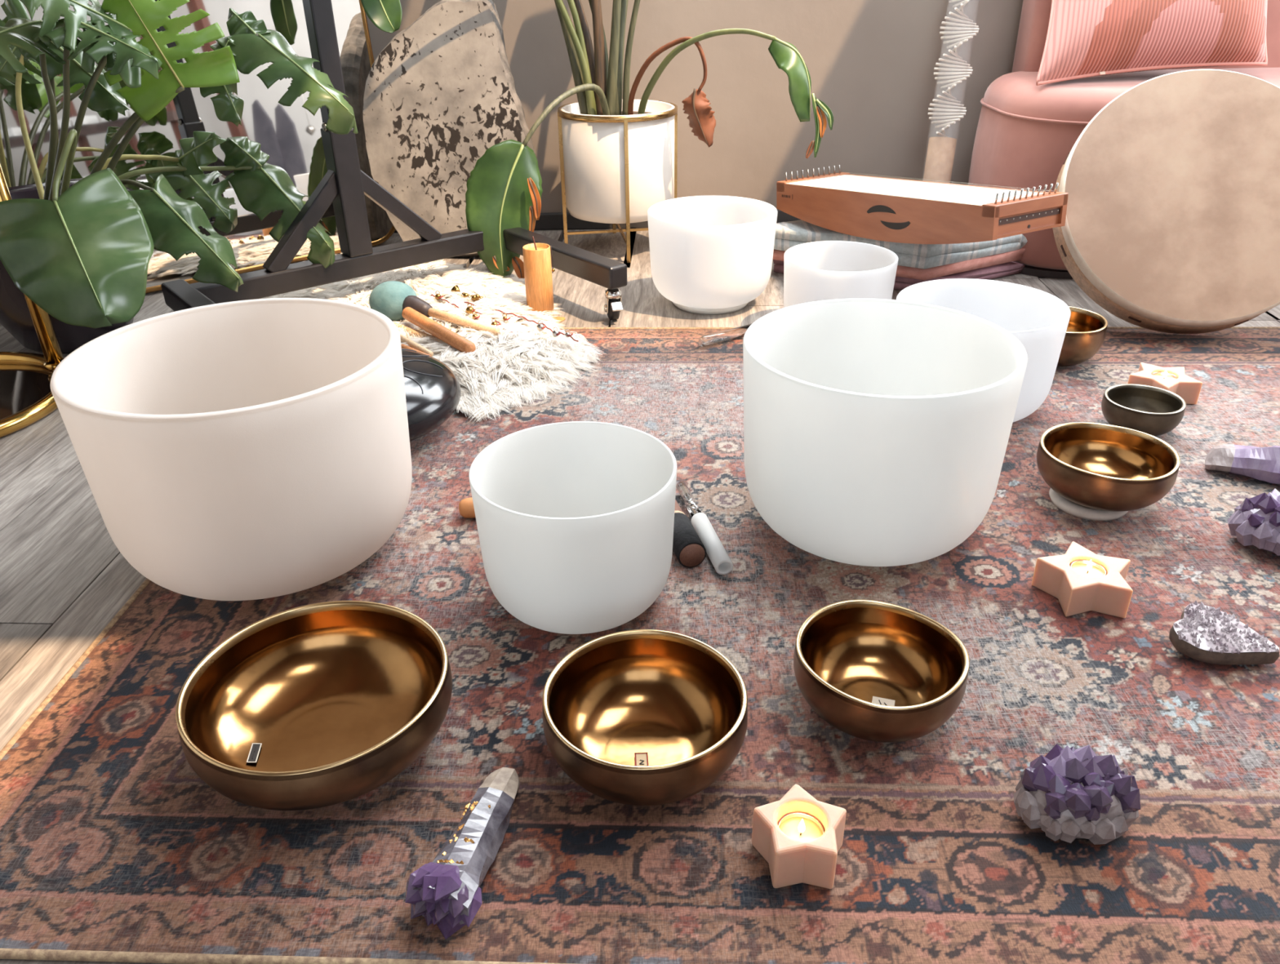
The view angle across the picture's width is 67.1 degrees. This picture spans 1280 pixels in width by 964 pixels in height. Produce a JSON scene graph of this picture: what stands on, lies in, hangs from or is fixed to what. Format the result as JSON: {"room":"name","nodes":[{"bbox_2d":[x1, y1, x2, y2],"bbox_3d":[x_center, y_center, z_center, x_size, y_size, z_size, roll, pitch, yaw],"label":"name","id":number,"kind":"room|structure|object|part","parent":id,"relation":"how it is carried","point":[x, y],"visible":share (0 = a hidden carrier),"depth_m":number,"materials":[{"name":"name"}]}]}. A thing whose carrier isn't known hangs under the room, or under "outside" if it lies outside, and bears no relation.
{"room":"studio","nodes":[
{"label":"studio","id":0,"kind":"room"},
{"bbox_2d":[0,184,133,354],"bbox_3d":[-1.137,-0.408,1.891,0.360,0.268,0.360,-1,29,0],"label":"pot","id":1,"kind":"object","parent":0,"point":[15,315],"depth_m":1.83,"materials":[{"name":"ceramic"}]},
{"bbox_2d":[0,228,1279,963],"bbox_3d":[0.259,0.482,0.586,5.300,0.060,5.450,-1,29,0],"label":"floor","id":2,"kind":"structure","parent":0,"point":[64,578],"depth_m":1.34,"materials":[{"name":"wood"}]},
{"bbox_2d":[0,164,63,438],"bbox_3d":[-1.212,-0.404,1.498,0.450,0.644,0.450,-1,29,0],"label":"plant stand","id":3,"kind":"object","parent":2,"relation":"on","point":[26,397],"visible":0.61,"depth_m":1.72,"materials":[{"name":"gold metal"}]},
{"bbox_2d":[0,363,53,419],"bbox_3d":[-1.207,-0.126,1.652,0.402,0.007,0.402,-1,29,0],"label":"tray","id":4,"kind":"object","parent":3,"relation":"on","point":[22,385],"depth_m":1.71,"materials":[{"name":"metal"}]},
{"bbox_2d":[0,0,358,354],"bbox_3d":[-0.943,-0.583,1.806,0.648,0.650,0.629,21,36,34],"label":"monstera","id":5,"kind":"object","parent":2,"relation":"on","point":[82,251],"visible":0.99,"depth_m":1.70,"materials":[{"name":"plant"}]},
{"bbox_2d":[0,0,395,324],"bbox_3d":[-1.232,-1.192,1.800,1.430,1.721,0.184,-23,36,-34],"label":"leaning mirror","id":6,"kind":"object","parent":2,"relation":"on","point":[291,135],"visible":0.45,"depth_m":2.21,"materials":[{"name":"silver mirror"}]},
{"bbox_2d":[160,0,627,319],"bbox_3d":[-0.488,-0.984,1.587,0.756,1.550,0.538,-22,35,-33],"label":"stand","id":7,"kind":"object","parent":2,"relation":"on","point":[344,184],"visible":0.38,"depth_m":1.95,"materials":[{"name":"grey"}]},
{"bbox_3d":[-0.609,-1.212,1.630,0.042,1.190,0.042,-22,35,-33],"label":"post","id":8,"kind":"part","parent":7,"relation":"part of","materials":[{"name":"black metal"}]},
{"bbox_3d":[-0.598,-0.592,1.975,0.052,0.252,0.052,-22,35,-33],"label":"post","id":9,"kind":"part","parent":7,"relation":"part of","materials":[{"name":"black metal"}]},
{"bbox_3d":[-0.068,-0.369,1.979,0.003,0.047,0.031,-8,30,-13],"label":"fork plate","id":10,"kind":"part","parent":7,"relation":"part of","materials":[{"name":"silver metal"}]},
{"bbox_2d":[362,0,535,257],"bbox_3d":[-0.461,-0.846,2.333,0.429,0.582,0.140,3,29,8],"label":"stone slab","id":11,"kind":"object","parent":2,"relation":"on","point":[442,93],"visible":0.73,"depth_m":2.29,"materials":[{"name":"stone"}]},
{"bbox_2d":[360,0,833,279],"bbox_3d":[-0.102,-1.097,2.139,1.013,1.199,0.408,-5,29,-7],"label":"potted plant","id":12,"kind":"object","parent":2,"relation":"on","point":[619,156],"visible":0.98,"depth_m":2.23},
{"bbox_3d":[-0.191,-0.739,2.389,0.009,0.334,0.009,-5,29,-7],"label":"stand leg","id":13,"kind":"part","parent":12,"relation":"part of","materials":[{"name":"gold metal"}]},
{"bbox_3d":[-0.183,-1.081,2.205,0.129,0.483,0.028,-5,29,-7],"label":"stem","id":14,"kind":"part","parent":12,"relation":"part of","materials":[{"name":"green plant"}]},
{"bbox_3d":[-0.204,-1.094,2.161,0.196,0.548,0.036,-1,29,0],"label":"stem","id":15,"kind":"part","parent":12,"relation":"part of","materials":[{"name":"green plant"}]},
{"bbox_3d":[-0.159,-1.117,2.230,0.141,0.521,0.027,11,31,21],"label":"stem","id":16,"kind":"part","parent":12,"relation":"part of","materials":[{"name":"green plant"}]},
{"bbox_3d":[-0.132,-1.148,2.253,0.133,0.570,0.038,11,31,21],"label":"stem","id":17,"kind":"part","parent":12,"relation":"part of","materials":[{"name":"green plant"}]},
{"bbox_3d":[-0.104,-1.113,2.184,0.044,0.550,0.030,-1,29,0],"label":"stem","id":18,"kind":"part","parent":12,"relation":"part of","materials":[{"name":"green plant"}]},
{"bbox_3d":[-0.049,-0.642,2.466,0.282,0.006,0.006,-5,29,-7],"label":"cross rod","id":19,"kind":"part","parent":12,"relation":"part of","materials":[{"name":"gold metal"}]},
{"bbox_3d":[-0.054,-1.106,2.176,0.069,0.552,0.026,-1,29,0],"label":"stem","id":20,"kind":"part","parent":12,"relation":"part of","materials":[{"name":"green plant"}]},
{"bbox_3d":[-0.072,-0.819,2.528,0.009,0.334,0.009,-5,29,-7],"label":"stand leg","id":21,"kind":"part","parent":12,"relation":"part of","materials":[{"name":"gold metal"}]},
{"bbox_2d":[560,98,674,223],"bbox_3d":[-0.052,-0.791,2.384,0.274,0.255,0.274,-1,29,0],"label":"planter","id":22,"kind":"object","parent":12,"relation":"attached to","point":[617,157],"depth_m":2.29,"materials":[{"name":"white ceramic"}]},
{"bbox_3d":[-0.049,-0.642,2.466,0.006,0.006,0.282,-5,29,-7],"label":"cross rod","id":23,"kind":"part","parent":12,"relation":"part of","materials":[{"name":"gold metal"}]},
{"bbox_3d":[-0.034,-1.132,2.224,0.102,0.561,0.034,-20,34,-30],"label":"stem","id":24,"kind":"part","parent":12,"relation":"part of","materials":[{"name":"green plant"}]},
{"bbox_3d":[-0.030,-0.684,2.284,0.009,0.334,0.009,-5,29,-7],"label":"stand leg","id":25,"kind":"part","parent":12,"relation":"part of","materials":[{"name":"gold metal"}]},
{"bbox_3d":[0.007,-1.104,2.192,0.111,0.531,0.018,4,29,9],"label":"stem","id":26,"kind":"part","parent":12,"relation":"part of","materials":[{"name":"green plant"}]},
{"bbox_3d":[0.088,-0.763,2.423,0.009,0.334,0.009,-5,29,-7],"label":"stand leg","id":27,"kind":"part","parent":12,"relation":"part of","materials":[{"name":"gold metal"}]},
{"bbox_2d":[0,326,1279,963],"bbox_3d":[0.476,0.033,1.317,2.158,0.006,1.400,0,29,2],"label":"rug","id":28,"kind":"object","parent":2,"relation":"on","point":[113,848],"visible":0.43,"depth_m":0.90,"materials":[{"name":"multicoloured carpet"}]},
{"bbox_2d":[49,297,412,600],"bbox_3d":[-0.472,-0.037,1.190,0.380,0.271,0.380,-1,29,0],"label":"bowl","id":29,"kind":"object","parent":28,"relation":"on","point":[256,449],"visible":1,"depth_m":1.08,"materials":[{"name":"glass"}]},
{"bbox_2d":[175,600,452,810],"bbox_3d":[-0.297,0.219,0.910,0.242,0.093,0.242,-1,29,0],"label":"bowl","id":30,"kind":"object","parent":28,"relation":"on","point":[321,704],"visible":1,"depth_m":0.94,"materials":[{"name":"metal"}]},
{"bbox_3d":[-0.360,0.252,0.900,0.009,0.003,0.026,-5,29,-7],"label":"printed frame","id":31,"kind":"part","parent":30,"relation":"part of","materials":[{"name":"beige paper"}]},
{"bbox_2d":[401,348,461,441],"bbox_3d":[-0.434,-0.134,1.523,0.300,0.107,0.300,-1,29,0],"label":"drum","id":32,"kind":"object","parent":28,"relation":"on","point":[433,390],"visible":0.27,"depth_m":1.47,"materials":[{"name":"black metal"}]},
{"bbox_2d":[260,252,604,425],"bbox_3d":[-0.475,-0.360,2.026,0.912,0.021,0.494,23,37,36],"label":"sheepskin","id":33,"kind":"object","parent":28,"relation":"on","point":[503,368],"visible":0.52,"depth_m":1.83,"materials":[{"name":"fur"}]},
{"bbox_2d":[400,343,431,356],"bbox_3d":[-0.412,-0.238,1.774,0.088,0.013,0.012,23,37,36],"label":"stick","id":34,"kind":"object","parent":33,"relation":"on","point":[403,346],"visible":0.31,"depth_m":1.78,"materials":[{"name":"brown wood"}]},
{"bbox_2d":[400,334,433,356],"bbox_3d":[-0.417,-0.253,1.792,0.012,0.015,0.113,-24,36,-35],"label":"stick","id":35,"kind":"object","parent":33,"relation":"on","point":[411,343],"visible":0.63,"depth_m":1.78,"materials":[{"name":"brown wood"}]},
{"bbox_2d":[393,322,440,342],"bbox_3d":[-0.426,-0.285,1.852,0.151,0.013,0.011,21,36,34],"label":"stick","id":36,"kind":"object","parent":33,"relation":"on","point":[411,331],"visible":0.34,"depth_m":1.85,"materials":[{"name":"brown wood"}]},
{"bbox_2d":[368,280,499,335],"bbox_3d":[-0.412,-0.334,1.882,0.300,0.079,0.094,20,35,32],"label":"mallet","id":37,"kind":"object","parent":33,"relation":"on","point":[389,298],"visible":0.87,"depth_m":1.90,"materials":[{"name":"teal leather"}]},
{"bbox_3d":[-0.344,-0.312,1.870,0.166,0.030,0.017,14,33,25],"label":"handle","id":38,"kind":"part","parent":37,"relation":"part of","materials":[{"name":"brown wood"}]},
{"bbox_2d":[401,306,475,355],"bbox_3d":[-0.381,-0.285,1.816,0.026,0.041,0.223,-25,37,-36],"label":"mallet","id":39,"kind":"object","parent":33,"relation":"on","point":[427,324],"visible":0.98,"depth_m":1.80,"materials":[{"name":"brown wood"}]},
{"bbox_2d":[450,284,460,293],"bbox_3d":[-0.394,-0.412,2.066,0.021,0.020,0.020,-1,29,0],"label":"bell","id":40,"kind":"object","parent":33,"relation":"on","point":[455,288],"visible":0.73,"depth_m":2.06,"materials":[{"name":"gold metal"}]},
{"bbox_2d":[461,292,483,301],"bbox_3d":[-0.354,-0.387,2.022,0.055,0.018,0.022,12,32,23],"label":"cluster","id":41,"kind":"object","parent":33,"relation":"on","point":[474,297],"visible":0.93,"depth_m":2.01,"materials":[{"name":"gold metal"}]},
{"bbox_2d":[431,290,518,333],"bbox_3d":[-0.339,-0.346,1.937,0.031,0.024,0.312,-24,36,-35],"label":"string","id":42,"kind":"object","parent":33,"relation":"on","point":[469,309],"visible":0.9,"depth_m":1.94,"materials":[{"name":"red fabric"}]},
{"bbox_2d":[463,302,578,342],"bbox_3d":[-0.239,-0.323,1.893,0.344,0.022,0.039,24,38,38],"label":"string","id":43,"kind":"object","parent":33,"relation":"on","point":[540,326],"visible":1,"depth_m":1.85,"materials":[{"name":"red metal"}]},
{"bbox_2d":[522,235,564,324],"bbox_3d":[-0.197,-0.418,1.979,0.085,0.168,0.057,16,33,28],"label":"candle","id":44,"kind":"object","parent":33,"relation":"on","point":[538,268],"visible":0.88,"depth_m":1.97,"materials":[{"name":"orange wax"}]},
{"bbox_3d":[-0.213,-0.482,1.953,0.009,0.030,0.004,8,30,16],"label":"hanging cord","id":45,"kind":"part","parent":44,"relation":"part of","materials":[{"name":"fabric"}]},
{"bbox_2d":[404,767,519,939],"bbox_3d":[-0.134,0.296,0.810,0.062,0.049,0.168,10,31,19],"label":"wand","id":46,"kind":"object","parent":28,"relation":"on","point":[446,891],"visible":1,"depth_m":0.77,"materials":[{"name":"stone"}]},
{"bbox_2d":[458,497,475,518],"bbox_3d":[-0.180,0.030,1.311,0.130,0.028,0.028,-6,29,-9],"label":"mallet","id":47,"kind":"object","parent":28,"relation":"on","point":[466,508],"visible":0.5,"depth_m":1.29,"materials":[{"name":"brown wood"}]},
{"bbox_2d":[468,421,676,634],"bbox_3d":[-0.072,0.058,1.105,0.228,0.175,0.228,-10,30,-16],"label":"bowl","id":48,"kind":"object","parent":28,"relation":"on","point":[575,520],"visible":1,"depth_m":1.05,"materials":[{"name":"glass"}]},
{"bbox_2d":[542,629,747,806],"bbox_3d":[0.005,0.226,0.898,0.188,0.081,0.188,-1,29,0],"label":"bowl","id":49,"kind":"object","parent":28,"relation":"on","point":[643,717],"visible":1,"depth_m":0.93,"materials":[{"name":"gold metal"}]},
{"bbox_3d":[0.002,0.261,0.901,0.013,0.001,0.024,-1,29,0],"label":"printed frame","id":50,"kind":"part","parent":49,"relation":"part of","materials":[{"name":"beige paper"}]},
{"bbox_2d":[672,499,706,567],"bbox_3d":[0.049,0.061,1.239,0.037,0.037,0.125,-8,30,-12],"label":"mallet","id":51,"kind":"object","parent":28,"relation":"on","point":[690,551],"visible":0.7,"depth_m":1.19,"materials":[{"name":"black rubber"}]},
{"bbox_2d":[675,481,733,575],"bbox_3d":[0.080,0.055,1.264,0.022,0.022,0.208,-7,30,-10],"label":"wand","id":52,"kind":"object","parent":28,"relation":"on","point":[716,552],"visible":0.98,"depth_m":1.23,"materials":[{"name":"stone"}]},
{"bbox_2d":[698,323,752,346],"bbox_3d":[0.177,-0.287,1.875,0.150,0.021,0.021,-18,33,-28],"label":"rod","id":53,"kind":"object","parent":28,"relation":"on","point":[740,331],"visible":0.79,"depth_m":1.86,"materials":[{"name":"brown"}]},
{"bbox_2d":[751,784,846,888],"bbox_3d":[0.134,0.296,0.807,0.077,0.045,0.074,-1,29,0],"label":"candle holder","id":54,"kind":"object","parent":28,"relation":"on","point":[791,861],"visible":0.93,"depth_m":0.79,"materials":[{"name":"white ceramic"}]},
{"bbox_2d":[777,812,823,841],"bbox_3d":[0.133,0.290,0.801,0.038,0.031,0.038,-1,29,0],"label":"tealight","id":55,"kind":"object","parent":54,"relation":"in","point":[803,827],"visible":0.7,"depth_m":0.81,"materials":[{"name":"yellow wax"}]},
{"bbox_2d":[783,240,898,307],"bbox_3d":[0.385,-0.367,1.881,0.214,0.150,0.214,-1,29,0],"label":"bowl","id":56,"kind":"object","parent":28,"relation":"on","point":[821,270],"visible":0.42,"depth_m":1.83,"materials":[{"name":"glass"}]},
{"bbox_2d":[793,599,969,742],"bbox_3d":[0.234,0.193,0.954,0.165,0.077,0.165,15,33,26],"label":"bowl","id":57,"kind":"object","parent":28,"relation":"on","point":[877,671],"visible":1,"depth_m":0.98,"materials":[{"name":"gold metal"}]},
{"bbox_2d":[742,297,1027,566],"bbox_3d":[0.292,-0.058,1.221,0.331,0.254,0.331,-24,36,-35],"label":"bowl","id":58,"kind":"object","parent":28,"relation":"on","point":[877,432],"visible":1,"depth_m":1.12,"materials":[{"name":"glass"}]},
{"bbox_2d":[896,278,1071,422],"bbox_3d":[0.536,-0.203,1.555,0.260,0.176,0.260,-1,29,0],"label":"bowl","id":59,"kind":"object","parent":28,"relation":"on","point":[1037,318],"visible":0.35,"depth_m":1.58,"materials":[{"name":"glass"}]},
{"bbox_2d":[1013,743,1140,844],"bbox_3d":[0.378,0.265,0.833,0.107,0.067,0.083,-1,29,0],"label":"cluster","id":60,"kind":"object","parent":28,"relation":"on","point":[1070,794],"visible":1,"depth_m":0.81,"materials":[{"name":"stone"}]},
{"bbox_2d":[1031,541,1133,617],"bbox_3d":[0.520,0.113,1.128,0.106,0.040,0.103,-1,29,0],"label":"candle holder","id":61,"kind":"object","parent":28,"relation":"on","point":[1110,594],"visible":1,"depth_m":1.10,"materials":[{"name":"white ceramic"}]},
{"bbox_2d":[1071,560,1106,577],"bbox_3d":[0.518,0.102,1.118,0.038,0.031,0.038,-1,29,0],"label":"tealight","id":62,"kind":"object","parent":61,"relation":"in","point":[1086,568],"visible":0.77,"depth_m":1.12,"materials":[{"name":"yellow wax"}]},
{"bbox_2d":[1057,306,1107,366],"bbox_3d":[0.756,-0.259,1.746,0.156,0.081,0.156,-1,29,0],"label":"bowl","id":63,"kind":"object","parent":28,"relation":"on","point":[1086,332],"visible":0.42,"depth_m":1.69,"materials":[{"name":"gold metal"}]},
{"bbox_2d":[1036,422,1180,520],"bbox_3d":[0.624,-0.010,1.303,0.172,0.082,0.172,1,29,4],"label":"bowl","id":64,"kind":"object","parent":28,"relation":"on","point":[1092,471],"visible":1,"depth_m":1.30,"materials":[{"name":"metal"}]},
{"bbox_2d":[1101,383,1186,435],"bbox_3d":[0.777,-0.106,1.499,0.119,0.054,0.118,-1,29,0],"label":"bowl","id":65,"kind":"object","parent":28,"relation":"on","point":[1153,411],"visible":0.85,"depth_m":1.49,"materials":[{"name":"brown metal"}]},
{"bbox_2d":[1127,362,1202,404],"bbox_3d":[0.866,-0.162,1.611,0.105,0.040,0.108,-1,29,0],"label":"candle holder","id":66,"kind":"object","parent":28,"relation":"on","point":[1188,388],"visible":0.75,"depth_m":1.58,"materials":[{"name":"white ceramic"}]},
{"bbox_2d":[1151,368,1177,379],"bbox_3d":[0.870,-0.174,1.603,0.038,0.031,0.038,-1,29,0],"label":"tealight","id":67,"kind":"object","parent":66,"relation":"in","point":[1165,375],"visible":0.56,"depth_m":1.61,"materials":[{"name":"white wax"}]},
{"bbox_2d":[1151,372,1177,378],"bbox_3d":[0.870,-0.168,1.606,0.038,0.017,0.038,-1,29,0],"label":"cup","id":68,"kind":"object","parent":67,"relation":"attached to","point":[1160,375],"depth_m":1.61,"materials":[{"name":"white wax"}]},
{"bbox_2d":[1052,69,1279,333],"bbox_3d":[1.061,-0.536,1.853,0.501,0.452,0.360,-1,29,0],"label":"drum","id":69,"kind":"object","parent":28,"relation":"on","point":[1172,220],"visible":0.99,"depth_m":1.82,"materials":[{"name":"brown leather"}]},
{"bbox_2d":[1168,600,1279,665],"bbox_3d":[0.620,0.162,1.037,0.100,0.035,0.075,-1,29,0],"label":"stone","id":70,"kind":"object","parent":28,"relation":"on","point":[1202,633],"visible":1,"depth_m":1.02,"materials":[{"name":"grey stone"}]},
{"bbox_2d":[1204,444,1279,484],"bbox_3d":[0.887,-0.038,1.362,0.145,0.065,0.081,19,35,32],"label":"wand","id":71,"kind":"object","parent":28,"relation":"on","point":[1263,464],"visible":1,"depth_m":1.36,"materials":[{"name":"stone"}]},
{"bbox_2d":[1227,488,1279,555],"bbox_3d":[0.806,0.048,1.194,0.124,0.082,0.106,-1,29,0],"label":"cluster","id":72,"kind":"object","parent":28,"relation":"on","point":[1255,522],"visible":1,"depth_m":1.19,"materials":[{"name":"purple stone"}]},
{"bbox_2d":[647,195,777,314],"bbox_3d":[0.151,-0.476,2.044,0.268,0.199,0.268,-1,29,0],"label":"bowl","id":73,"kind":"object","parent":2,"relation":"on","point":[709,254],"visible":1,"depth_m":1.96,"materials":[{"name":"glass"}]},
{"bbox_2d":[773,259,1025,290],"bbox_3d":[0.599,-0.508,2.244,0.519,0.042,0.270,15,33,27],"label":"folded blanket","id":74,"kind":"object","parent":2,"relation":"on","point":[1003,269],"visible":0.14,"depth_m":2.18,"materials":[{"name":"fabric"}]},
{"bbox_2d":[773,248,1025,279],"bbox_3d":[0.579,-0.528,2.219,0.535,0.034,0.264,15,33,27],"label":"folded blanket","id":75,"kind":"object","parent":74,"relation":"on","point":[966,265],"visible":0.12,"depth_m":2.12,"materials":[{"name":"pink fabric"}]},
{"bbox_2d":[772,219,1027,269],"bbox_3d":[0.562,-0.540,2.216,0.576,0.115,0.269,15,33,26],"label":"folded blanket","id":76,"kind":"object","parent":75,"relation":"on","point":[788,234],"visible":0.41,"depth_m":2.12,"materials":[{"name":"fabric"}]},
{"bbox_2d":[776,164,1068,244],"bbox_3d":[0.559,-0.593,2.025,0.196,0.155,0.635,-17,33,-26],"label":"zither","id":77,"kind":"object","parent":76,"relation":"on","point":[893,210],"visible":1,"depth_m":1.92,"materials":[{"name":"brown wood"}]},
{"bbox_3d":[0.481,-0.561,1.990,0.013,0.133,0.635,-17,33,-26],"label":"panel","id":78,"kind":"part","parent":77,"relation":"part of","materials":[{"name":"brown wood"}]},
{"bbox_3d":[0.639,-0.607,2.070,0.013,0.133,0.635,-17,33,-26],"label":"panel","id":79,"kind":"part","parent":77,"relation":"part of","materials":[{"name":"brown wood"}]},
{"bbox_3d":[0.714,-0.481,1.785,0.171,0.039,0.011,-17,33,-26],"label":"panel","id":80,"kind":"part","parent":77,"relation":"part of","materials":[{"name":"brown wood"}]},
{"bbox_2d":[923,0,978,183],"bbox_3d":[0.766,-1.028,2.348,0.092,0.858,0.340,9,31,17],"label":"sculpture","id":81,"kind":"object","parent":2,"relation":"on","point":[940,150],"visible":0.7,"depth_m":2.36,"materials":[{"name":"white plastic"}]},
{"bbox_2d":[968,0,1279,279],"bbox_3d":[1.373,-1.013,2.163,1.134,0.984,0.528,-1,29,0],"label":"armchair","id":82,"kind":"object","parent":2,"relation":"on","point":[1026,131],"visible":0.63,"depth_m":2.17,"materials":[{"name":"fabric"}]},
{"bbox_3d":[1.426,-1.233,2.249,1.005,0.684,0.165,-1,29,0],"label":"backrest","id":83,"kind":"part","parent":82,"relation":"part of","materials":[{"name":"pink fabric"}]},
{"bbox_2d":[1035,0,1267,85],"bbox_3d":[1.149,-1.072,2.132,0.617,0.324,0.250,-4,29,-5],"label":"cushion","id":84,"kind":"object","parent":82,"relation":"on","point":[1086,38],"visible":1,"depth_m":2.06,"materials":[{"name":"pink fabric"}]},
{"bbox_2d":[365,0,1022,233],"bbox_3d":[0.216,-1.927,2.089,5.300,2.712,0.200,-1,29,0],"label":"wall","id":85,"kind":"structure","parent":0,"point":[872,62],"depth_m":2.47,"materials":[{"name":"paint"}]},
{"bbox_2d":[394,208,799,232],"bbox_3d":[0.237,-0.723,2.643,5.300,0.045,0.022,-1,29,0],"label":"baseboard","id":86,"kind":"structure","parent":85,"relation":"attached to","point":[550,220],"depth_m":2.64,"materials":[{"name":"paint"}]}
]}

